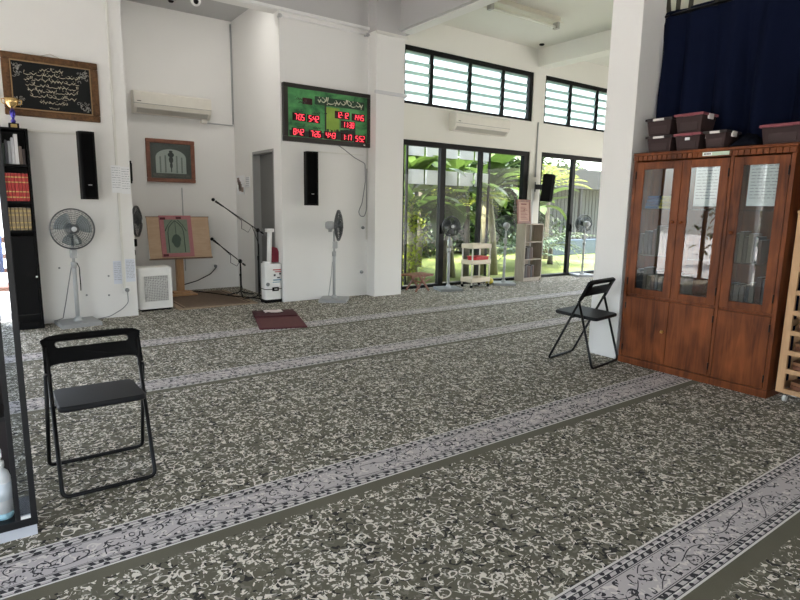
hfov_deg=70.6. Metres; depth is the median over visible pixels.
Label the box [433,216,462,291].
pedestal fan
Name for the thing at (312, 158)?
grille
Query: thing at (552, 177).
grille
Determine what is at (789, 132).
storage box
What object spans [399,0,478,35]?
beam
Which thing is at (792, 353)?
shelf
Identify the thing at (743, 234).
book
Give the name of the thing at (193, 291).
cable
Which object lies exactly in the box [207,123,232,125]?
cable conduit
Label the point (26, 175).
book
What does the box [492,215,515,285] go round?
pedestal fan
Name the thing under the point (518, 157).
banana plant
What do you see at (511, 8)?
light
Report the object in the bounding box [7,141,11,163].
book
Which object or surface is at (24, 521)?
tall cabinet
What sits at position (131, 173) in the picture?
speaker
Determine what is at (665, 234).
book
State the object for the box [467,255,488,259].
tray
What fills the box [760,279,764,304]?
book
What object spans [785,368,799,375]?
shelf
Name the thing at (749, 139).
cloth bundle
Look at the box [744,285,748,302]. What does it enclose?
book
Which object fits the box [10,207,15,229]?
book
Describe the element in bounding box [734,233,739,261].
book
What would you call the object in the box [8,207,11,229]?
book
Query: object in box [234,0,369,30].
trim
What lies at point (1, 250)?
jacket
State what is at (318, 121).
print
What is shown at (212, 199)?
microphone stand
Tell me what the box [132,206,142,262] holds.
pedestal fan
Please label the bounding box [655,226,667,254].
book
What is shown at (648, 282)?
book
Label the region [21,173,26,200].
book
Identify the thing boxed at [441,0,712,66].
ceiling
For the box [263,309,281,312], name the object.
tissue
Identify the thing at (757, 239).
book
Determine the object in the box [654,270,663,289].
book
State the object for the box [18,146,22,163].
book
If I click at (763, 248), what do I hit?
book
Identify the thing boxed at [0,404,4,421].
shelf
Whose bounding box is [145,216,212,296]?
lectern
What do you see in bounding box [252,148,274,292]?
door
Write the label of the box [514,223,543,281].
cubby
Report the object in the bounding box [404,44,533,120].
window
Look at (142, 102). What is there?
air conditioner
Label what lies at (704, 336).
display cabinet
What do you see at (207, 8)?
ceiling
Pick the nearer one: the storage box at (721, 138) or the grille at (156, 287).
the storage box at (721, 138)
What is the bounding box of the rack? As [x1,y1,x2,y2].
[775,210,799,400]
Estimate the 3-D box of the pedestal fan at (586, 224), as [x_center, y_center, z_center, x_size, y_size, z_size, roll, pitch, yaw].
[4.168,-1.236,12.811,0.430,1.389,0.430,-1,10,-13]
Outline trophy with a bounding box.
[0,97,21,127]
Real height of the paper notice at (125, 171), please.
0.340 m
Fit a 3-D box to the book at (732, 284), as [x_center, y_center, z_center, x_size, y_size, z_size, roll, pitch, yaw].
[2.902,-0.042,4.911,0.151,0.219,0.029,-6,12,-35]
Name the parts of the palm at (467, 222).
stem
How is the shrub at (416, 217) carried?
on the lawn
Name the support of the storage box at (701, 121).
on the storage box at (692, 140)
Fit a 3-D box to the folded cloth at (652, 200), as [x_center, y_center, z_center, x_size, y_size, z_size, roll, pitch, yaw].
[2.451,-0.932,5.393,0.200,0.117,0.130,-6,12,-35]
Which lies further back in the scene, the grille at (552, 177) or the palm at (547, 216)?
the palm at (547, 216)
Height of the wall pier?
5.300 m
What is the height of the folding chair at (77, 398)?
0.789 m
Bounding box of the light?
[484,0,562,29]
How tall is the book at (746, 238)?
0.220 m
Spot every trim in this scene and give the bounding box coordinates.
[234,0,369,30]
[255,0,405,35]
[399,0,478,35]
[402,0,499,34]
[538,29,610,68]
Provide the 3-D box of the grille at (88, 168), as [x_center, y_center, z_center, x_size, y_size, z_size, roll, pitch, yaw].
[-3.745,-1.617,6.804,0.160,0.740,0.024,-6,12,-35]
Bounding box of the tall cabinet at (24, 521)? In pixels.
[0,129,37,543]
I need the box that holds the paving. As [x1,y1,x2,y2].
[0,228,11,321]
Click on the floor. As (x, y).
(423, 444)
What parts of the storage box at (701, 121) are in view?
panel, lid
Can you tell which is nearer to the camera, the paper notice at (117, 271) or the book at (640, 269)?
the book at (640, 269)
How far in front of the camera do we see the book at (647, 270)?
5.50 m
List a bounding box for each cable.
[98,292,128,318]
[185,267,216,284]
[193,291,259,298]
[339,146,366,216]
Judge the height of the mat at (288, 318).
0.041 m
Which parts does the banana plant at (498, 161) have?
stem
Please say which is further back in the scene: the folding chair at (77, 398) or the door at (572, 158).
the door at (572, 158)
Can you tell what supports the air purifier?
on the floor
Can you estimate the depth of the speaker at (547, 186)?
11.70 m
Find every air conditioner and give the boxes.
[130,90,211,123]
[449,112,509,136]
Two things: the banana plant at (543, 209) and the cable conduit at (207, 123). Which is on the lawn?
the banana plant at (543, 209)
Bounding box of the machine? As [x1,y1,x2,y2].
[261,229,281,302]
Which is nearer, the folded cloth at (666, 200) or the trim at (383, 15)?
the folded cloth at (666, 200)
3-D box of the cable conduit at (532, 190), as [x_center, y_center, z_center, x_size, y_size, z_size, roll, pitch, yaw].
[2.769,-1.397,12.020,0.055,1.880,0.055,-1,10,-13]
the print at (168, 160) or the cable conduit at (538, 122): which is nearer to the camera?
the print at (168, 160)
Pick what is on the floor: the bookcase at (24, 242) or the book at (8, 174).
the bookcase at (24, 242)
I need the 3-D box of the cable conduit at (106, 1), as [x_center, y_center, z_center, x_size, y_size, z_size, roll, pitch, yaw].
[-3.584,-2.049,7.106,0.026,3.826,0.026,-6,12,-35]
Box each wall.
[0,0,138,323]
[120,0,238,290]
[231,9,273,291]
[273,11,367,301]
[404,24,608,222]
[542,239,595,255]
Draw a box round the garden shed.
[482,167,600,246]
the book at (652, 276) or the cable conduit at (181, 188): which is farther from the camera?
the cable conduit at (181, 188)
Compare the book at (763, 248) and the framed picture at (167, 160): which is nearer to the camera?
the book at (763, 248)
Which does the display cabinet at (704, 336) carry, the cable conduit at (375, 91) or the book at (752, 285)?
the book at (752, 285)
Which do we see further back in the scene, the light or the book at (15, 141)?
the light
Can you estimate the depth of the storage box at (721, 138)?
4.78 m
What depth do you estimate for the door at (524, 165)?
10.78 m
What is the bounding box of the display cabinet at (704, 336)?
[618,142,799,398]
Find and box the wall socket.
[123,286,130,292]
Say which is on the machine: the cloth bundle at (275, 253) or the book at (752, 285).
the cloth bundle at (275, 253)
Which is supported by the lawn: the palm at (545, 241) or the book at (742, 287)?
the palm at (545, 241)
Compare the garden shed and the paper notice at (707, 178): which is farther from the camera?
the garden shed
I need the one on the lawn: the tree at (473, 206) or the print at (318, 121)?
the tree at (473, 206)
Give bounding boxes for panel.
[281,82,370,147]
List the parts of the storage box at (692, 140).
panel, lid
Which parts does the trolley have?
post, post, post, post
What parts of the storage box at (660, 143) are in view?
panel, lid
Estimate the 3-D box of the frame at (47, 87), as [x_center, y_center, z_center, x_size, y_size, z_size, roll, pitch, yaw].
[-4.085,-2.510,6.644,0.970,0.733,0.048,-6,12,-35]
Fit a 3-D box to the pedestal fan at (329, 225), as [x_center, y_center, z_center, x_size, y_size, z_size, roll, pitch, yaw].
[-1.034,-0.694,8.871,0.430,1.434,0.488,1,9,1]
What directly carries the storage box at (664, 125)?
on the storage box at (660, 143)
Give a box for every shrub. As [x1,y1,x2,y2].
[402,195,431,284]
[415,211,457,258]
[457,210,515,253]
[515,215,565,241]
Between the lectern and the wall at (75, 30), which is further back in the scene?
the lectern
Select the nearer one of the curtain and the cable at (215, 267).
the curtain
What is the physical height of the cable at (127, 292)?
0.308 m
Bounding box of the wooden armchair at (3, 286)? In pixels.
[0,237,8,291]
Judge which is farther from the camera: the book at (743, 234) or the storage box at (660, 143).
the storage box at (660, 143)
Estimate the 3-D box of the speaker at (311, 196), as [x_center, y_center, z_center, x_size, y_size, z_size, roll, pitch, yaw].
[-1.358,-1.849,8.635,0.220,0.800,0.239,-3,10,-21]
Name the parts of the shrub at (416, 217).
stem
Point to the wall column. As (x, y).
(637, 31)
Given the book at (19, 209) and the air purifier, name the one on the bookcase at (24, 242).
the book at (19, 209)
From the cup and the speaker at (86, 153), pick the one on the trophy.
the cup
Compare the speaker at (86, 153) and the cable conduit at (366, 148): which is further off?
the cable conduit at (366, 148)
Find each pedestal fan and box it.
[49,208,102,329]
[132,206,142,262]
[318,210,348,302]
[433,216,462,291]
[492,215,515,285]
[569,214,593,276]
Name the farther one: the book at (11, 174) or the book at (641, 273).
the book at (11, 174)
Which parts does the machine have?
tank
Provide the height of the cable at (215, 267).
0.382 m
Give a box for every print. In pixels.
[150,142,191,178]
[236,175,244,193]
[245,177,249,186]
[289,102,354,140]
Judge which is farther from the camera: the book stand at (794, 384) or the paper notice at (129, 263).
the paper notice at (129, 263)
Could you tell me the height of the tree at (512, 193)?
3.984 m
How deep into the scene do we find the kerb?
12.70 m
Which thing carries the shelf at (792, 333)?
attached to the rack
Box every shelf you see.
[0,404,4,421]
[627,295,770,316]
[638,254,766,264]
[783,387,799,396]
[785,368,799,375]
[788,350,799,356]
[790,330,799,336]
[793,310,799,315]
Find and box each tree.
[414,147,463,255]
[451,153,516,252]
[494,157,555,247]
[516,157,587,169]
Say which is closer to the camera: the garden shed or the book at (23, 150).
the book at (23, 150)
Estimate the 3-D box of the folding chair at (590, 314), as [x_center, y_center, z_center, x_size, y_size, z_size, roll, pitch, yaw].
[1.847,0.188,5.641,0.550,0.844,0.509,-8,13,-43]
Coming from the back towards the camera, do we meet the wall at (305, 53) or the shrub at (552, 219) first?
the shrub at (552, 219)
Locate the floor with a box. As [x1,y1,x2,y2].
[0,273,799,599]
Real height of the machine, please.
1.130 m
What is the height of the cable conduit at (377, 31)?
0.040 m
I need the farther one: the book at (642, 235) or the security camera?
the security camera
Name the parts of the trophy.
stem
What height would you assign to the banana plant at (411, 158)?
3.479 m
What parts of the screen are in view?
post, panel, panel, panel, panel, panel, panel, panel, panel, panel, panel, post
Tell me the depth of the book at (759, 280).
4.68 m
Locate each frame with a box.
[0,50,100,122]
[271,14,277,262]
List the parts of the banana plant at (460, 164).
stem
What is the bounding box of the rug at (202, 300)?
[173,290,257,309]
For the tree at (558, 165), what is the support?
on the lawn
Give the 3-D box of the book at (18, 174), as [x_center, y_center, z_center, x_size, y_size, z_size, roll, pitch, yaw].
[-4.365,-1.294,6.495,0.031,0.311,0.202,-6,12,-35]
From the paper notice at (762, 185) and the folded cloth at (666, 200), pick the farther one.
the folded cloth at (666, 200)
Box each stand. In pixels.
[210,237,253,297]
[211,198,263,302]
[401,272,433,291]
[790,379,799,391]
[792,359,799,370]
[794,342,799,351]
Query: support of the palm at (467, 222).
on the lawn
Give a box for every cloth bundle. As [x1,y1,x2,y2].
[271,247,278,261]
[728,133,762,146]
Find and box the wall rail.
[277,13,369,36]
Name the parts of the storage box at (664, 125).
panel, lid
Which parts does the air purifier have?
panel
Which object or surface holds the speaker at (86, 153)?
attached to the wall at (75, 30)
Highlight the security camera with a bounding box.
[190,0,200,5]
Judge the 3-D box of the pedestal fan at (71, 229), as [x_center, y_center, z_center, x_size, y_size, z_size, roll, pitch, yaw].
[-3.945,-0.397,6.843,0.488,1.414,0.430,-8,13,-42]
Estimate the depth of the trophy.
6.33 m
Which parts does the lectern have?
post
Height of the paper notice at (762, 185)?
0.350 m
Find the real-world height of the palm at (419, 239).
3.374 m
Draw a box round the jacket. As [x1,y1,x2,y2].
[0,234,4,272]
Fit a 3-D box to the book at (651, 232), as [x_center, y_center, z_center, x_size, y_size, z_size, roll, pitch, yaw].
[2.458,-0.551,5.464,0.151,0.222,0.033,-6,12,-35]
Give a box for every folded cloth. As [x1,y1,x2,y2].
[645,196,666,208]
[659,196,670,208]
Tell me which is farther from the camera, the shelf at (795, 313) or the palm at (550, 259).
the palm at (550, 259)
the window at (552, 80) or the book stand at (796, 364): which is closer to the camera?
the book stand at (796, 364)
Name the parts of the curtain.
rail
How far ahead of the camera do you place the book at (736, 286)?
4.83 m
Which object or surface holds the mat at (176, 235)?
hanging from the lectern
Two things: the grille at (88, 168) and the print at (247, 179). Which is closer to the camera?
the grille at (88, 168)
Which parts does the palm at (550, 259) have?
stem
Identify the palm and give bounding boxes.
[408,159,469,266]
[410,195,490,281]
[430,186,507,276]
[496,229,573,268]
[513,232,594,263]
[518,164,590,258]
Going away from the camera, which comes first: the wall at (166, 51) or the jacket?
the jacket
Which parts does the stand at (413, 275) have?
rail, leg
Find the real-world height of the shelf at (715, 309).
0.015 m
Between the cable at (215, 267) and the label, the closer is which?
the label
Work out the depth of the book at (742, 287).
4.79 m
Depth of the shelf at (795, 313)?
4.41 m
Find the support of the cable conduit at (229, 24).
attached to the wall at (166, 51)
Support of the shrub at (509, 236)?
on the lawn
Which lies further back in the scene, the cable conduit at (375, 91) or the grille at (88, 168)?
the cable conduit at (375, 91)
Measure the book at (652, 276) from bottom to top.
0.212 m
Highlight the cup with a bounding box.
[3,97,18,108]
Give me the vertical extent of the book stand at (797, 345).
0.056 m
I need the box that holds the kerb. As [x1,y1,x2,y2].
[402,270,587,285]
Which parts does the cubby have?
panel, panel, panel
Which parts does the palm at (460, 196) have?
stem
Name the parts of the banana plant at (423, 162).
stem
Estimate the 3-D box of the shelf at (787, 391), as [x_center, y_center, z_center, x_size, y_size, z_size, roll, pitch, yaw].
[3.417,0.777,4.281,0.270,0.036,0.820,-6,12,-35]
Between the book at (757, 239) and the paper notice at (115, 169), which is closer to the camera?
the book at (757, 239)
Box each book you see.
[2,143,5,163]
[4,140,8,163]
[5,173,8,200]
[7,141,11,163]
[7,173,12,200]
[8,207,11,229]
[10,137,14,163]
[10,173,15,200]
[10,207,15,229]
[13,134,19,163]
[14,173,19,200]
[14,207,19,229]
[17,173,22,200]
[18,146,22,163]
[18,208,23,229]
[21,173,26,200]
[22,149,25,164]
[22,208,27,229]
[24,174,29,200]
[26,208,31,229]
[525,247,527,258]
[636,268,643,287]
[639,233,644,253]
[639,272,642,287]
[642,267,654,288]
[643,231,649,253]
[646,274,654,289]
[648,231,652,254]
[650,275,654,289]
[651,229,656,254]
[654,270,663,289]
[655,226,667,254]
[657,277,662,290]
[658,231,663,255]
[662,227,667,255]
[680,275,692,294]
[729,282,740,300]
[732,283,746,301]
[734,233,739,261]
[737,231,751,261]
[738,284,749,301]
[742,236,748,262]
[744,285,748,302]
[746,234,761,262]
[747,282,755,303]
[752,237,766,263]
[753,276,765,304]
[756,240,769,263]
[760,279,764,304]
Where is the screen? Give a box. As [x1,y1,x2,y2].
[403,145,490,284]
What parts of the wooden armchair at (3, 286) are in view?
backrest, seat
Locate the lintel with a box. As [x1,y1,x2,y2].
[213,0,277,13]
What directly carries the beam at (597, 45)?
attached to the wall at (421, 123)
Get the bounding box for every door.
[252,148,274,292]
[401,139,528,289]
[538,152,601,276]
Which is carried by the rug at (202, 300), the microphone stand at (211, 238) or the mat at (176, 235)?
the microphone stand at (211, 238)
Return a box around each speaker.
[76,131,98,199]
[129,161,132,182]
[304,151,318,205]
[534,174,555,201]
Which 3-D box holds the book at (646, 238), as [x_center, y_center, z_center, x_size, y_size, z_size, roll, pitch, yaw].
[2.433,-0.560,5.499,0.151,0.226,0.038,-6,12,-35]
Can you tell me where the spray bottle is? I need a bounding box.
[0,449,13,520]
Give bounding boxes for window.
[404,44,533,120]
[543,75,606,131]
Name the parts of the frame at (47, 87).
moulding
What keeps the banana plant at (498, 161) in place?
on the lawn
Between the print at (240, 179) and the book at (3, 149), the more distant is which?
the print at (240, 179)
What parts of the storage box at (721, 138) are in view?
panel, lid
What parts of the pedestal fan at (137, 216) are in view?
blade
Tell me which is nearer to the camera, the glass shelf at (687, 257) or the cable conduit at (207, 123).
the glass shelf at (687, 257)
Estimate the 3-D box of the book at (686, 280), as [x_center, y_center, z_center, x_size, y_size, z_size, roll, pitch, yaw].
[2.656,-0.112,5.247,0.151,0.238,0.037,-6,12,-35]
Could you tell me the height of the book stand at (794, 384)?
0.056 m
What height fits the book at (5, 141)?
0.261 m
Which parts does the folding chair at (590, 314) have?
frame, seat, backrest, frame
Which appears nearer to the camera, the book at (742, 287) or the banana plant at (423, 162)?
the book at (742, 287)
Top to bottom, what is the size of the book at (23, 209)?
0.256 m
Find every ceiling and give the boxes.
[127,0,248,21]
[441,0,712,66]
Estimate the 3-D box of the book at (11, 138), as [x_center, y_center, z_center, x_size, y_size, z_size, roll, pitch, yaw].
[-4.394,-1.686,6.412,0.026,0.291,0.191,-6,12,-35]
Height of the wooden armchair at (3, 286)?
1.100 m
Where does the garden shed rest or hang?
on the lawn
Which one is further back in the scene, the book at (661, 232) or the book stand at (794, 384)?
the book at (661, 232)
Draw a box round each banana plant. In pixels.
[403,145,448,239]
[404,153,465,283]
[412,153,508,277]
[424,148,520,228]
[465,154,540,274]
[502,187,578,219]
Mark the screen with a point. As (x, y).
(412, 176)
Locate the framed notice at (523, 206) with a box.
[516,199,530,223]
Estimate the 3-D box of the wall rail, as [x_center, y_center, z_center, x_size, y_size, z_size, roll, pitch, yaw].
[-1.122,-4.111,8.480,1.545,0.060,0.110,-6,12,-35]
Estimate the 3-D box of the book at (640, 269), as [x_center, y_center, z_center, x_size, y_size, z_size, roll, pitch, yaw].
[2.397,-0.184,5.602,0.151,0.256,0.034,-6,12,-35]
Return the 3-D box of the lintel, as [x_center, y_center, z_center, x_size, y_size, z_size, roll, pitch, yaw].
[-2.634,-4.600,7.486,2.090,1.060,0.200,-6,12,-35]
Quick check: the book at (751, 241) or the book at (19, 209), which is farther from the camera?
the book at (19, 209)
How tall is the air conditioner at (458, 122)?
0.310 m
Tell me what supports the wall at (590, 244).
on the lawn
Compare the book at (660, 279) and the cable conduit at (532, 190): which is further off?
the cable conduit at (532, 190)
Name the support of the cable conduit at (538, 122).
attached to the wall at (421, 123)
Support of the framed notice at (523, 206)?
on the cubby
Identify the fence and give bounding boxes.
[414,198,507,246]
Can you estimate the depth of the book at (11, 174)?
6.38 m
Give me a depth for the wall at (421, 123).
11.26 m
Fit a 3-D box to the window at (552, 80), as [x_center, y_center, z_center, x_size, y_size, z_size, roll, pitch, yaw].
[4.286,-4.306,12.720,3.250,0.960,0.090,-6,12,-35]
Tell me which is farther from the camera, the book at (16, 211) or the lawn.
the lawn
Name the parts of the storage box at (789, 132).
lid, panel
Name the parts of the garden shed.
post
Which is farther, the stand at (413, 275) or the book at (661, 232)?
the stand at (413, 275)
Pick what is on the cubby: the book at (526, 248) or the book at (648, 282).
the book at (526, 248)
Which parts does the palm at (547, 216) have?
stem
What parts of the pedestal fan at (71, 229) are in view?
power cord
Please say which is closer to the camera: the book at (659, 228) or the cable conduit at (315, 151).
the book at (659, 228)
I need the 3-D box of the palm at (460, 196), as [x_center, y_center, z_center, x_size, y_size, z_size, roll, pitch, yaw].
[0.834,-1.318,12.239,1.990,1.876,1.901,-6,12,-35]
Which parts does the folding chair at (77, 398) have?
backrest, frame, seat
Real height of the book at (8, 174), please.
0.311 m
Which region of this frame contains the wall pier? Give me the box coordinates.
[367,30,404,296]
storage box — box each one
[645,116,677,135]
[645,134,676,152]
[673,132,705,150]
[674,111,718,133]
[703,129,741,148]
[759,121,799,144]
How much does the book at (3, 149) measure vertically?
0.221 m
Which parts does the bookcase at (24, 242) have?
shelf, panel, shelf, shelf, door, shelf, panel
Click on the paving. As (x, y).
(5, 308)
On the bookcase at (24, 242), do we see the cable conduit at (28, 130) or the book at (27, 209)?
the book at (27, 209)
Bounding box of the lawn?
[411,247,594,284]
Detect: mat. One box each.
[158,215,194,256]
[252,309,307,329]
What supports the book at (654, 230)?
on the display cabinet at (704, 336)
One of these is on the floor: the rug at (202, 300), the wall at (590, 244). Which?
the rug at (202, 300)
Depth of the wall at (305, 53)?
8.83 m
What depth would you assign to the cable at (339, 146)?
9.29 m
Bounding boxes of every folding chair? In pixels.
[40,328,156,498]
[548,277,617,368]
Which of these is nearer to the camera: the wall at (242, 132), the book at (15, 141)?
the book at (15, 141)
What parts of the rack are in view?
rail, post, rail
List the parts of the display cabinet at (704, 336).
panel, door, glazed door, door, rail, glazed door, panel, cornice, door, glazed door, panel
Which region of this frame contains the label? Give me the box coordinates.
[702,151,729,155]
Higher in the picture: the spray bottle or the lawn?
the lawn
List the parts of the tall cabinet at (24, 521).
panel, post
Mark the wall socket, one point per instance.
(128, 288)
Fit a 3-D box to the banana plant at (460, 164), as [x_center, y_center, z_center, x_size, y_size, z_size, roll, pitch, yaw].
[0.937,-1.935,13.057,2.656,2.842,2.682,0,9,-5]
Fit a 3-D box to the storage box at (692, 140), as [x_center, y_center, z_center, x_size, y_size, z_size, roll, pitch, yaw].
[2.627,-1.407,5.048,0.276,0.149,0.251,-6,12,-35]
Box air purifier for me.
[136,265,172,311]
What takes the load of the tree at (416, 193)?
on the lawn
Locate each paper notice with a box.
[111,165,121,192]
[113,261,121,283]
[120,167,130,193]
[125,259,135,281]
[693,166,719,205]
[746,164,778,205]
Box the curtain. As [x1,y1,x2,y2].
[656,0,799,380]
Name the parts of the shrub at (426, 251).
stem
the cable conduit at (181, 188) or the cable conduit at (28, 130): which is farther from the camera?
the cable conduit at (181, 188)
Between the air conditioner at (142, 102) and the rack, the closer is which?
the rack
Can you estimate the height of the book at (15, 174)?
0.311 m
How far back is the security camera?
7.31 m
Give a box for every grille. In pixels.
[80,133,96,196]
[144,275,168,301]
[307,153,317,203]
[551,176,555,200]
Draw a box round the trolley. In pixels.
[460,243,491,287]
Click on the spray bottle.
(6, 496)
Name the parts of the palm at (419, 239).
stem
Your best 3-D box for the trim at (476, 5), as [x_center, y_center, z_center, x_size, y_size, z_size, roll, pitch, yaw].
[3.322,-3.512,4.693,0.190,0.015,11.040,-6,12,-35]
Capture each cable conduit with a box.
[27,129,75,134]
[105,0,125,287]
[181,188,185,270]
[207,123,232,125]
[229,24,233,124]
[315,151,363,155]
[366,148,367,239]
[374,90,406,97]
[376,30,407,39]
[528,189,533,263]
[535,122,538,176]
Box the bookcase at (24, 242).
[0,127,44,329]
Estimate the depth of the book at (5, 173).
6.34 m
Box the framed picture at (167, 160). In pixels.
[145,138,195,182]

